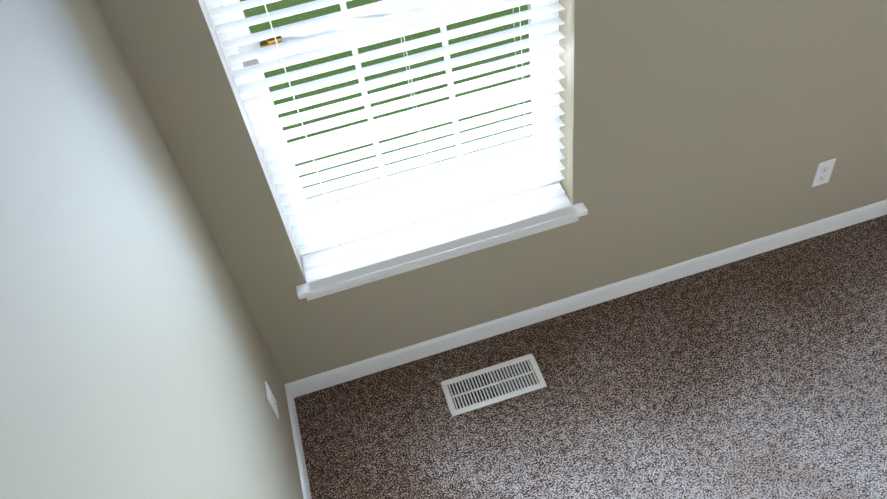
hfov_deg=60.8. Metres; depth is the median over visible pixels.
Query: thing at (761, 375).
floor
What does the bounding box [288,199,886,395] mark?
baseboard
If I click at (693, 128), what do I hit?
wall
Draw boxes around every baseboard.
[284,383,311,498]
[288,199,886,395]
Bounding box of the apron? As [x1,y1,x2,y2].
[306,217,578,300]
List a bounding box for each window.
[204,0,559,258]
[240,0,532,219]
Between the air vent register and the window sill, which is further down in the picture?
the air vent register
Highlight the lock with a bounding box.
[259,36,281,47]
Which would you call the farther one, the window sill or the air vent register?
the air vent register
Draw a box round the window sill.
[296,193,587,298]
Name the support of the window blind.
attached to the window at (217, 20)
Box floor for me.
[294,214,886,498]
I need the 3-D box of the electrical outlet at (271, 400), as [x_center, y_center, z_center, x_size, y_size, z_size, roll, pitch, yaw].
[-0.527,0.464,2.326,0.008,0.115,0.070,-16,47,-6]
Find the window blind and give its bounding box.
[204,0,564,270]
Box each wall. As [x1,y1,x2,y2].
[0,0,302,498]
[97,0,886,383]
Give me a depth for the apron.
2.47 m
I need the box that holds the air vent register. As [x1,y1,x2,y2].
[441,353,546,415]
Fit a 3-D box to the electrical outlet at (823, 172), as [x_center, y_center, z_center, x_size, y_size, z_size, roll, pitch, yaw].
[1.377,-0.277,2.737,0.070,0.115,0.008,-16,47,-6]
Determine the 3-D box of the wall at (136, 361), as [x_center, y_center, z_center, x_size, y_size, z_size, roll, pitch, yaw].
[-0.223,1.028,0.550,0.120,2.440,3.870,-16,47,-6]
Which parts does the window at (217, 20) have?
window sash, sash glass, window sash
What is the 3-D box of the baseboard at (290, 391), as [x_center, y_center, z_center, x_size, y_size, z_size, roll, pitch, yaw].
[-0.039,1.774,1.451,0.013,0.078,3.750,-16,47,-6]
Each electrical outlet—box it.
[265,381,278,418]
[811,158,835,186]
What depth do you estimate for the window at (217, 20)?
2.02 m

